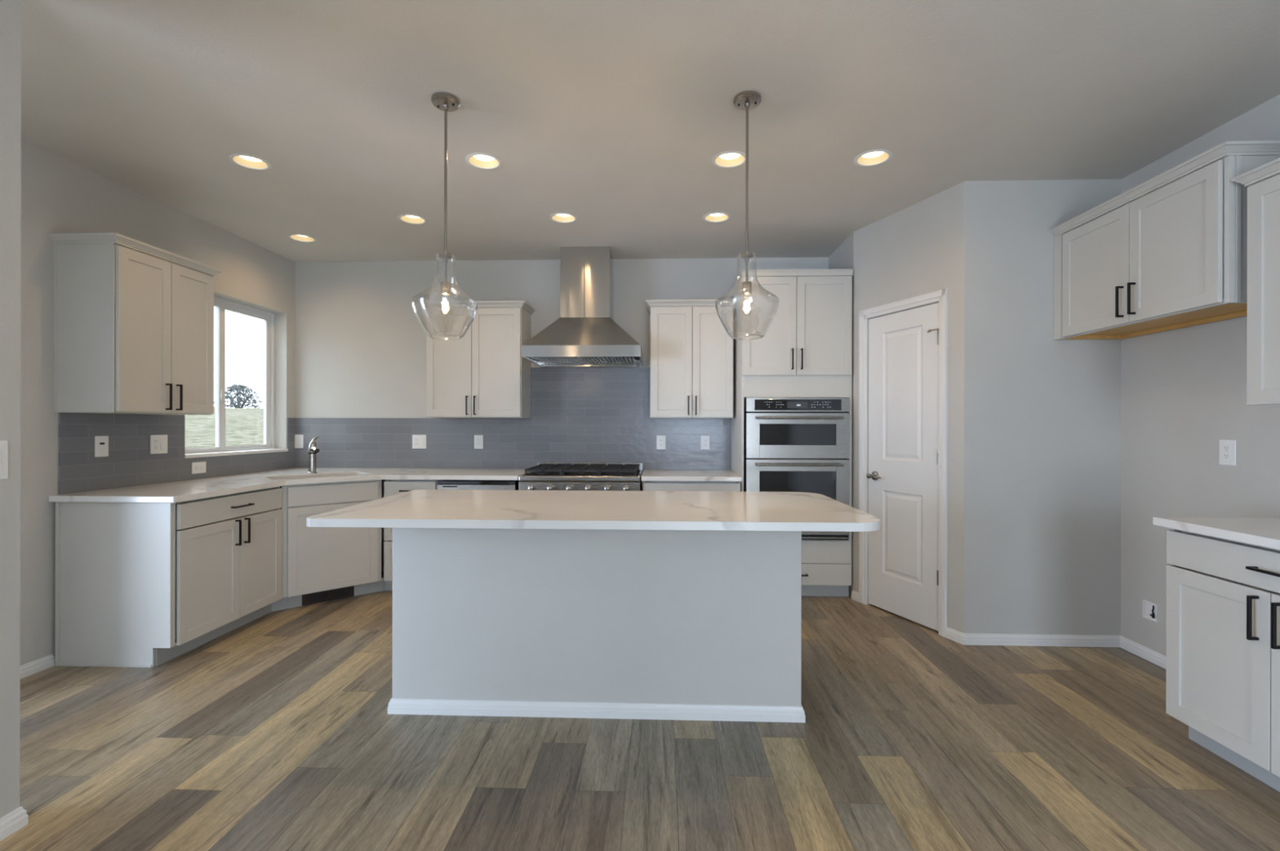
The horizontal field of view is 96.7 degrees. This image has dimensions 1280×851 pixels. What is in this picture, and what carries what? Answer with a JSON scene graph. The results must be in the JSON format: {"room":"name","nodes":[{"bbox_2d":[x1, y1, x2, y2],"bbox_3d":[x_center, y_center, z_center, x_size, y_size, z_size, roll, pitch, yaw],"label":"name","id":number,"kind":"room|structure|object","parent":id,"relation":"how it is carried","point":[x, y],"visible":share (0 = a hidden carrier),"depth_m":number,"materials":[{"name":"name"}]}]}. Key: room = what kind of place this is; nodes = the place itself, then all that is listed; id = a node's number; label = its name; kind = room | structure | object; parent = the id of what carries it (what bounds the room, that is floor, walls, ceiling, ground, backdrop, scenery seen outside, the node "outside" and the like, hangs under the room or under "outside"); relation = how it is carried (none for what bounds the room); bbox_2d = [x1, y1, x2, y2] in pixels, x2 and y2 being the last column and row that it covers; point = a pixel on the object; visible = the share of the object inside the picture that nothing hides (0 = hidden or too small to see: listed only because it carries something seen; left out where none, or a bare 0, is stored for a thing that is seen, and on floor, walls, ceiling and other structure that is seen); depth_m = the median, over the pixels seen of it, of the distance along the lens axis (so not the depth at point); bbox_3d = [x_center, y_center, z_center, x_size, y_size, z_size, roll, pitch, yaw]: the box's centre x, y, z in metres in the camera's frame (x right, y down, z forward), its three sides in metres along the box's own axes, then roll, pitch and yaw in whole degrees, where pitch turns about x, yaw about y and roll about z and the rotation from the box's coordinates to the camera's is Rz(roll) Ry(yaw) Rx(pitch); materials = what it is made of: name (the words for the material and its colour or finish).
{"room":"kitchen","nodes":[
{"label":"kitchen","id":0,"kind":"room"},
{"bbox_2d":[0,0,21,818],"bbox_3d":[-2.061,-0.088,1.401,0.120,2.743,0.850,0,0,2],"label":"wall","id":1,"kind":"structure","parent":0,"point":[10,10],"depth_m":1.79,"materials":[{"name":"paint"}]},
{"bbox_2d":[0,440,8,479],"bbox_3d":[-1.983,0.106,1.723,0.012,0.121,0.125,0,0,2],"label":"wall switch","id":2,"kind":"object","parent":1,"relation":"attached to","point":[3,444],"visible":1,"depth_m":1.77,"materials":[{"name":"white plastic"}]},
{"bbox_2d":[0,806,27,841],"bbox_3d":[-2.063,1.252,1.407,0.146,0.064,0.863,0,0,2],"label":"baseboard","id":3,"kind":"structure","parent":1,"relation":"attached to","point":[10,824],"depth_m":1.79,"materials":[{"name":"paint"}]},
{"bbox_2d":[20,138,295,666],"bbox_3d":[-3.222,-0.090,3.041,0.160,2.743,4.045,0,0,2],"label":"wall","id":4,"kind":"structure","parent":0,"point":[60,195],"depth_m":3.05,"materials":[{"name":"paint"}]},
{"bbox_2d":[48,232,222,415],"bbox_3d":[-2.937,-0.547,3.377,0.385,0.949,0.733,0,0,2],"label":"upper cabinet","id":5,"kind":"object","parent":4,"relation":"attached to","point":[134,319],"visible":1,"depth_m":3.12,"materials":[{"name":"paint"}]},
{"bbox_2d":[57,413,295,494],"bbox_3d":[-3.100,0.148,4.065,0.008,0.443,1.990,0,0,2],"label":"tile backsplash","id":6,"kind":"structure","parent":4,"relation":"attached to","point":[130,462],"depth_m":3.49,"materials":[{"name":"grey tile"}]},
{"bbox_2d":[94,435,108,457],"bbox_3d":[-3.120,0.117,3.298,0.007,0.121,0.079,0,0,2],"label":"wall outlet","id":7,"kind":"object","parent":6,"relation":"attached to","point":[101,442],"visible":1,"depth_m":3.29,"materials":[{"name":"white plastic"}]},
{"bbox_2d":[150,435,167,453],"bbox_3d":[-3.104,0.117,3.675,0.012,0.121,0.125,0,0,2],"label":"wall outlet","id":8,"kind":"object","parent":6,"relation":"attached to","point":[158,443],"visible":1,"depth_m":3.67,"materials":[{"name":"white plastic"}]},
{"bbox_2d":[154,439,159,449],"bbox_3d":[-3.104,0.117,3.652,0.004,0.068,0.033,0,0,2],"label":"receptacle","id":9,"kind":"object","parent":8,"relation":"attached to","point":[156,441],"depth_m":3.65,"materials":[{"name":"white plastic"}]},
{"bbox_2d":[191,462,205,474],"bbox_3d":[-3.095,0.292,3.994,0.009,0.079,0.121,0,0,2],"label":"wall outlet","id":10,"kind":"object","parent":6,"relation":"attached to","point":[199,467],"visible":1,"depth_m":3.99,"materials":[{"name":"white plastic"}]},
{"bbox_2d":[195,465,203,471],"bbox_3d":[-3.092,0.292,3.994,0.004,0.033,0.068,0,0,2],"label":"receptacle","id":11,"kind":"object","parent":10,"relation":"attached to","point":[197,468],"depth_m":3.99,"materials":[{"name":"white plastic"}]},
{"bbox_2d":[184,296,288,458],"bbox_3d":[-3.164,-0.381,4.417,0.174,1.199,1.068,0,0,2],"label":"window","id":12,"kind":"structure","parent":4,"relation":"in","point":[221,304],"depth_m":4.50,"materials":[{"name":"white plastic"}]},
{"bbox_2d":[294,257,828,571],"bbox_3d":[-0.068,-0.084,5.026,6.400,2.743,0.150,0,0,2],"label":"wall","id":13,"kind":"structure","parent":0,"point":[360,340],"depth_m":5.02,"materials":[{"name":"paint"}]},
{"bbox_2d":[420,300,534,418],"bbox_3d":[-1.357,-0.544,4.806,0.859,0.949,0.385,0,0,2],"label":"upper cabinet","id":14,"kind":"object","parent":13,"relation":"attached to","point":[484,373],"visible":1,"depth_m":4.65,"materials":[{"name":"paint"}]},
{"bbox_2d":[295,367,730,470],"bbox_3d":[-1.138,-0.071,4.985,3.846,0.887,0.008,0,0,2],"label":"tile backsplash","id":15,"kind":"structure","parent":13,"relation":"attached to","point":[579,415],"depth_m":4.97,"materials":[{"name":"grey tile"}]},
{"bbox_2d":[294,435,303,448],"bbox_3d":[-3.025,0.135,5.043,0.079,0.121,0.012,0,0,2],"label":"wall switch","id":16,"kind":"object","parent":15,"relation":"attached to","point":[299,439],"visible":1,"depth_m":5.04,"materials":[{"name":"white plastic"}]},
{"bbox_2d":[412,435,426,448],"bbox_3d":[-1.942,0.137,5.003,0.125,0.121,0.012,0,0,2],"label":"wall outlet","id":17,"kind":"object","parent":15,"relation":"attached to","point":[419,442],"visible":1,"depth_m":5.00,"materials":[{"name":"white plastic"}]},
{"bbox_2d":[414,438,418,445],"bbox_3d":[-1.966,0.137,5.004,0.033,0.068,0.004,0,0,2],"label":"receptacle","id":18,"kind":"object","parent":17,"relation":"attached to","point":[416,440],"depth_m":5.00,"materials":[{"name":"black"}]},
{"bbox_2d":[474,435,483,448],"bbox_3d":[-1.415,0.138,4.986,0.079,0.121,0.009,0,0,2],"label":"wall outlet","id":19,"kind":"object","parent":15,"relation":"attached to","point":[478,439],"visible":1,"depth_m":4.98,"materials":[{"name":"white plastic"}]},
{"bbox_2d":[476,438,479,445],"bbox_3d":[-1.415,0.138,4.984,0.033,0.068,0.004,0,0,2],"label":"receptacle","id":20,"kind":"object","parent":19,"relation":"attached to","point":[477,439],"depth_m":4.98,"materials":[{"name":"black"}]},
{"bbox_2d":[656,435,665,449],"bbox_3d":[0.182,0.141,4.928,0.079,0.121,0.009,0,0,2],"label":"wall outlet","id":21,"kind":"object","parent":15,"relation":"attached to","point":[660,440],"visible":1,"depth_m":4.93,"materials":[{"name":"white plastic"}]},
{"bbox_2d":[658,438,662,446],"bbox_3d":[0.182,0.141,4.926,0.033,0.068,0.004,0,0,2],"label":"receptacle","id":22,"kind":"object","parent":21,"relation":"attached to","point":[660,440],"depth_m":4.92,"materials":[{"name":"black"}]},
{"bbox_2d":[700,435,710,449],"bbox_3d":[0.564,0.142,4.914,0.079,0.121,0.009,0,0,2],"label":"wall outlet","id":23,"kind":"object","parent":15,"relation":"attached to","point":[704,440],"visible":1,"depth_m":4.91,"materials":[{"name":"white plastic"}]},
{"bbox_2d":[703,439,706,446],"bbox_3d":[0.564,0.142,4.912,0.033,0.068,0.004,0,0,2],"label":"receptacle","id":24,"kind":"object","parent":23,"relation":"attached to","point":[704,440],"depth_m":4.91,"materials":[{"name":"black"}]},
{"bbox_2d":[521,246,643,367],"bbox_3d":[-0.439,-0.983,4.651,0.915,0.946,0.624,0,0,2],"label":"range hood","id":25,"kind":"object","parent":13,"relation":"attached to","point":[585,334],"visible":1,"depth_m":4.60,"materials":[{"name":"metal"}]},
{"bbox_2d":[645,299,733,418],"bbox_3d":[0.405,-0.541,4.742,0.707,0.949,0.385,0,0,2],"label":"upper cabinet","id":26,"kind":"object","parent":13,"relation":"attached to","point":[691,351],"visible":1,"depth_m":4.58,"materials":[{"name":"paint"}]},
{"bbox_2d":[0,571,1279,850],"bbox_3d":[-1.851,1.344,0.767,9.650,0.120,9.000,0,0,2],"label":"floor","id":27,"kind":"structure","parent":0,"point":[275,732],"depth_m":2.19,"materials":[{"name":"brown wood"}]},
{"bbox_2d":[54,486,282,667],"bbox_3d":[-2.768,0.845,3.484,0.685,0.875,0.914,0,0,2],"label":"base cabinet","id":28,"kind":"object","parent":27,"relation":"on","point":[138,584],"visible":0.91,"depth_m":3.04,"materials":[{"name":"paint"}]},
{"bbox_2d":[48,467,532,502],"bbox_3d":[-2.018,0.389,4.000,2.177,0.034,2.039,0,0,2],"label":"countertop","id":29,"kind":"structure","parent":28,"relation":"on","point":[202,488],"depth_m":3.96,"materials":[{"name":"stone"}]},
{"bbox_2d":[307,436,319,473],"bbox_3d":[-2.539,0.226,4.448,0.082,0.289,0.176,0,0,-43],"label":"faucet","id":30,"kind":"object","parent":29,"relation":"on","point":[313,449],"visible":1,"depth_m":4.46,"materials":[{"name":"silver metal"}]},
{"bbox_2d":[271,480,384,612],"bbox_3d":[-2.397,0.846,4.300,0.780,0.874,0.521,0,0,-43],"label":"base cabinet","id":31,"kind":"object","parent":27,"relation":"on","point":[314,559],"visible":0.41,"depth_m":4.08,"materials":[{"name":"paint"}]},
{"bbox_2d":[302,586,354,605],"bbox_3d":[-2.284,1.233,4.175,0.345,0.097,0.005,0,0,-43],"label":"floor register","id":32,"kind":"object","parent":31,"relation":"attached to","point":[347,592],"visible":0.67,"depth_m":4.17,"materials":[{"name":"brown metal"}]},
{"bbox_2d":[383,480,444,591],"bbox_3d":[-1.764,0.847,4.650,0.450,0.875,0.705,0,0,2],"label":"base cabinet","id":33,"kind":"object","parent":27,"relation":"on","point":[391,487],"visible":0.14,"depth_m":4.34,"materials":[{"name":"paint"}]},
{"bbox_2d":[436,480,519,490],"bbox_3d":[-1.233,0.851,4.609,0.602,0.868,0.602,0,0,2],"label":"dishwasher","id":34,"kind":"object","parent":27,"relation":"on","point":[486,485],"visible":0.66,"depth_m":4.31,"materials":[{"name":"silver metal"}]},
{"bbox_2d":[518,462,643,491],"bbox_3d":[-0.445,0.801,4.573,0.914,0.972,0.743,0,0,2],"label":"range","id":35,"kind":"object","parent":27,"relation":"on","point":[623,477],"visible":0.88,"depth_m":4.27,"materials":[{"name":"metal"}]},
{"bbox_2d":[526,470,640,475],"bbox_3d":[-0.443,0.378,4.606,0.874,0.007,0.565,0,0,2],"label":"cooktop","id":36,"kind":"object","parent":35,"relation":"in","point":[638,473],"depth_m":4.43,"materials":[{"name":"black metal"}]},
{"bbox_2d":[387,528,805,723],"bbox_3d":[-0.190,0.848,2.889,1.847,0.878,0.768,0,0,2],"label":"kitchen island","id":37,"kind":"object","parent":27,"relation":"on","point":[642,624],"visible":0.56,"depth_m":2.52,"materials":[{"name":"paint"}]},
{"bbox_2d":[306,489,880,532],"bbox_3d":[-0.175,0.392,2.782,2.340,0.034,1.052,0,0,2],"label":"island countertop","id":38,"kind":"structure","parent":37,"relation":"on","point":[416,508],"depth_m":2.49,"materials":[{"name":"stone"}]},
{"bbox_2d":[642,481,740,491],"bbox_3d":[0.395,0.851,4.572,0.738,0.875,0.705,0,0,2],"label":"base cabinet","id":39,"kind":"object","parent":27,"relation":"on","point":[646,486],"visible":0.02,"depth_m":4.26,"materials":[{"name":"paint"}]},
{"bbox_2d":[640,469,742,481],"bbox_3d":[0.396,0.393,4.583,0.750,0.034,0.699,0,0,2],"label":"countertop","id":40,"kind":"structure","parent":39,"relation":"on","point":[648,475],"depth_m":4.30,"materials":[{"name":"stone"}]},
{"bbox_2d":[730,269,853,596],"bbox_3d":[1.184,0.060,4.558,0.820,2.460,0.693,0,0,2],"label":"tall cabinet","id":41,"kind":"object","parent":27,"relation":"on","point":[806,351],"visible":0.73,"depth_m":4.25,"materials":[{"name":"paint"}]},
{"bbox_2d":[743,397,849,540],"bbox_3d":[1.181,0.315,4.487,0.760,1.059,0.635,0,0,2],"label":"wall oven","id":42,"kind":"object","parent":41,"relation":"in","point":[791,444],"visible":0.81,"depth_m":4.22,"materials":[{"name":"silver metal"}]},
{"bbox_2d":[1165,528,1279,791],"bbox_3d":[2.444,0.855,1.891,0.635,0.875,0.915,0,0,2],"label":"base cabinet","id":43,"kind":"object","parent":27,"relation":"on","point":[1223,596],"visible":0.92,"depth_m":2.12,"materials":[{"name":"paint"}]},
{"bbox_2d":[1152,516,1279,550],"bbox_3d":[2.450,0.397,1.893,0.637,0.034,0.962,0,0,2],"label":"countertop","id":44,"kind":"structure","parent":43,"relation":"on","point":[1264,532],"depth_m":2.17,"materials":[{"name":"stone"}]},
{"bbox_2d":[21,0,1279,262],"bbox_3d":[-1.846,-1.519,0.767,9.650,0.120,9.000,0,0,2],"label":"ceiling","id":45,"kind":"structure","parent":0,"point":[614,116],"depth_m":2.59,"materials":[{"name":"paint"}]},
{"bbox_2d":[228,153,271,170],"bbox_3d":[-2.149,-1.497,3.141,0.197,0.086,0.197,0,0,2],"label":"recessed light","id":46,"kind":"object","parent":45,"relation":"in","point":[249,162],"visible":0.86,"depth_m":3.17,"materials":[{"name":"paint"}]},
{"bbox_2d":[287,234,316,242],"bbox_3d":[-2.618,-1.498,4.412,0.197,0.086,0.197,0,0,2],"label":"recessed light","id":47,"kind":"object","parent":45,"relation":"in","point":[299,237],"visible":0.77,"depth_m":4.46,"materials":[{"name":"beige"}]},
{"bbox_2d":[397,213,427,224],"bbox_3d":[-1.600,-1.496,4.006,0.197,0.086,0.197,0,0,2],"label":"recessed light","id":48,"kind":"object","parent":45,"relation":"in","point":[406,218],"visible":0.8,"depth_m":4.05,"materials":[{"name":"beige"}]},
{"bbox_2d":[411,92,478,340],"bbox_3d":[-0.867,-0.925,2.537,0.281,1.063,0.281,0,0,2],"label":"pendant light","id":49,"kind":"object","parent":45,"relation":"hanging from","point":[446,102],"visible":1,"depth_m":2.53,"materials":[{"name":"clear glass"}]},
{"bbox_2d":[440,281,450,295],"bbox_3d":[-0.868,-0.614,2.537,0.042,0.056,0.042,0,0,2],"label":"socket","id":50,"kind":"object","parent":49,"relation":"attached to","point":[445,286],"depth_m":2.52,"materials":[{"name":"silver metal"}]},
{"bbox_2d":[465,152,502,169],"bbox_3d":[-0.858,-1.494,3.127,0.197,0.086,0.197,0,0,2],"label":"recessed light","id":51,"kind":"object","parent":45,"relation":"in","point":[482,161],"visible":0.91,"depth_m":3.16,"materials":[{"name":"beige"}]},
{"bbox_2d":[549,213,577,223],"bbox_3d":[-0.534,-1.494,3.974,0.197,0.086,0.197,0,0,2],"label":"recessed light","id":52,"kind":"object","parent":45,"relation":"in","point":[562,218],"visible":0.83,"depth_m":4.02,"materials":[{"name":"beige"}]},
{"bbox_2d":[702,212,731,222],"bbox_3d":[0.534,-1.492,3.957,0.197,0.086,0.197,0,0,2],"label":"recessed light","id":53,"kind":"object","parent":45,"relation":"in","point":[714,217],"visible":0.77,"depth_m":4.00,"materials":[{"name":"beige"}]},
{"bbox_2d":[711,151,746,168],"bbox_3d":[0.490,-1.492,3.102,0.197,0.086,0.197,0,0,2],"label":"recessed light","id":54,"kind":"object","parent":45,"relation":"in","point":[730,159],"visible":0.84,"depth_m":3.14,"materials":[{"name":"beige"}]},
{"bbox_2d":[715,90,779,340],"bbox_3d":[0.474,-0.923,2.521,0.281,1.063,0.281,0,0,2],"label":"pendant light","id":55,"kind":"object","parent":45,"relation":"hanging from","point":[747,100],"visible":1,"depth_m":2.52,"materials":[{"name":"clear glass"}]},
{"bbox_2d":[742,281,751,295],"bbox_3d":[0.474,-0.612,2.521,0.042,0.056,0.042,0,0,2],"label":"socket","id":56,"kind":"object","parent":55,"relation":"attached to","point":[746,286],"depth_m":2.50,"materials":[{"name":"silver metal"}]},
{"bbox_2d":[853,149,893,167],"bbox_3d":[1.261,-1.490,3.080,0.197,0.086,0.197,0,0,2],"label":"recessed light","id":57,"kind":"object","parent":45,"relation":"in","point":[876,157],"visible":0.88,"depth_m":3.12,"materials":[{"name":"beige"}]},
{"bbox_2d":[828,231,853,597],"bbox_3d":[1.650,-0.081,4.569,0.090,2.743,0.638,0,0,2],"label":"wall","id":58,"kind":"structure","parent":0,"point":[842,258],"depth_m":4.33,"materials":[{"name":"paint"}]},
{"bbox_2d":[853,181,964,633],"bbox_3d":[1.808,-0.081,3.831,0.110,2.743,0.940,0,0,-20],"label":"wall","id":59,"kind":"structure","parent":0,"point":[917,249],"depth_m":3.61,"materials":[{"name":"paint"}]},
{"bbox_2d":[851,591,858,602],"bbox_3d":[1.598,1.258,4.213,0.013,0.064,0.078,0,0,-20],"label":"baseboard","id":60,"kind":"structure","parent":59,"relation":"attached to","point":[855,595],"depth_m":4.21,"materials":[{"name":"paint"}]},
{"bbox_2d":[866,302,938,631],"bbox_3d":[1.741,0.253,3.812,0.106,2.048,0.620,0,0,-20],"label":"door","id":61,"kind":"structure","parent":59,"relation":"in","point":[903,475],"depth_m":3.79,"materials":[{"name":"paint"}]},
{"bbox_2d":[858,288,948,637],"bbox_3d":[1.742,0.223,3.824,0.019,2.135,0.753,0,0,-20],"label":"trim","id":62,"kind":"structure","parent":59,"relation":"attached to","point":[940,295],"depth_m":3.52,"materials":[{"name":"paint"}]},
{"bbox_2d":[964,179,1121,635],"bbox_3d":[2.374,-0.080,3.409,0.903,2.743,0.110,0,0,2],"label":"wall","id":63,"kind":"structure","parent":0,"point":[1042,413],"depth_m":3.36,"materials":[{"name":"paint"}]},
{"bbox_2d":[945,626,1166,669],"bbox_3d":[2.324,1.260,2.919,0.962,0.064,1.102,0,0,2],"label":"baseboard","id":64,"kind":"structure","parent":63,"relation":"attached to","point":[974,639],"depth_m":3.34,"materials":[{"name":"paint"}]},
{"bbox_2d":[1120,94,1279,656],"bbox_3d":[2.794,-0.079,0.472,0.150,2.743,8.745,0,0,2],"label":"wall","id":65,"kind":"structure","parent":0,"point":[1184,390],"depth_m":2.94,"materials":[{"name":"paint"}]},
{"bbox_2d":[1142,600,1158,622],"bbox_3d":[2.806,1.018,3.133,0.014,0.098,0.092,0,0,2],"label":"water supply box","id":66,"kind":"object","parent":65,"relation":"attached to","point":[1150,611],"visible":1,"depth_m":3.13,"materials":[{"name":"white plastic"}]},
{"bbox_2d":[1049,140,1279,340],"bbox_3d":[2.594,-0.831,2.821,0.425,0.648,1.046,0,0,2],"label":"upper cabinet","id":67,"kind":"object","parent":65,"relation":"attached to","point":[1174,256],"visible":1,"depth_m":2.65,"materials":[{"name":"paint"}]},
{"bbox_2d":[1218,440,1235,466],"bbox_3d":[2.795,0.125,2.708,0.009,0.121,0.079,0,0,2],"label":"wall outlet","id":68,"kind":"object","parent":65,"relation":"attached to","point":[1227,448],"visible":1,"depth_m":2.70,"materials":[{"name":"white plastic"}]},
{"bbox_2d":[1222,445,1230,459],"bbox_3d":[2.793,0.125,2.708,0.004,0.068,0.033,0,0,2],"label":"receptacle","id":69,"kind":"object","parent":68,"relation":"attached to","point":[1226,449],"depth_m":2.71,"materials":[{"name":"white plastic"}]},
{"bbox_2d":[1231,157,1279,407],"bbox_3d":[2.579,-0.544,1.828,0.383,0.934,0.985,0,0,2],"label":"upper cabinet","id":70,"kind":"object","parent":65,"relation":"attached to","point":[1262,183],"visible":1,"depth_m":2.23,"materials":[{"name":"paint"}]},
{"label":"outside","id":71,"kind":"structure","parent":0,"visible":0},
{"bbox_2d":[184,407,263,448],"bbox_3d":[-56.391,0.007,57.078,110.000,3.253,150.000,0,0,2],"label":"ground","id":72,"kind":"structure","parent":71,"point":[243,426],"depth_m":24.14,"materials":[{"name":"green plant"}]},
{"bbox_2d":[213,384,263,408],"bbox_3d":[-32.482,-2.342,46.025,3.555,2.144,3.493,0,0,2],"label":"tree","id":73,"kind":"object","parent":72,"relation":"on","point":[240,389],"visible":0.88,"depth_m":45.75,"materials":[{"name":"grey plant"}]},
{"bbox_3d":[-4.923,-0.093,2.640,3.210,2.743,0.120,0,0,2],"label":"wall","id":74,"kind":"structure","parent":0,"visible":0},
{"bbox_2d":[19,653,54,679],"bbox_3d":[-4.771,1.246,2.833,3.263,0.064,0.543,0,0,2],"label":"baseboard","id":75,"kind":"structure","parent":74,"relation":"attached to","point":[32,668],"depth_m":2.96,"materials":[{"name":"paint"}]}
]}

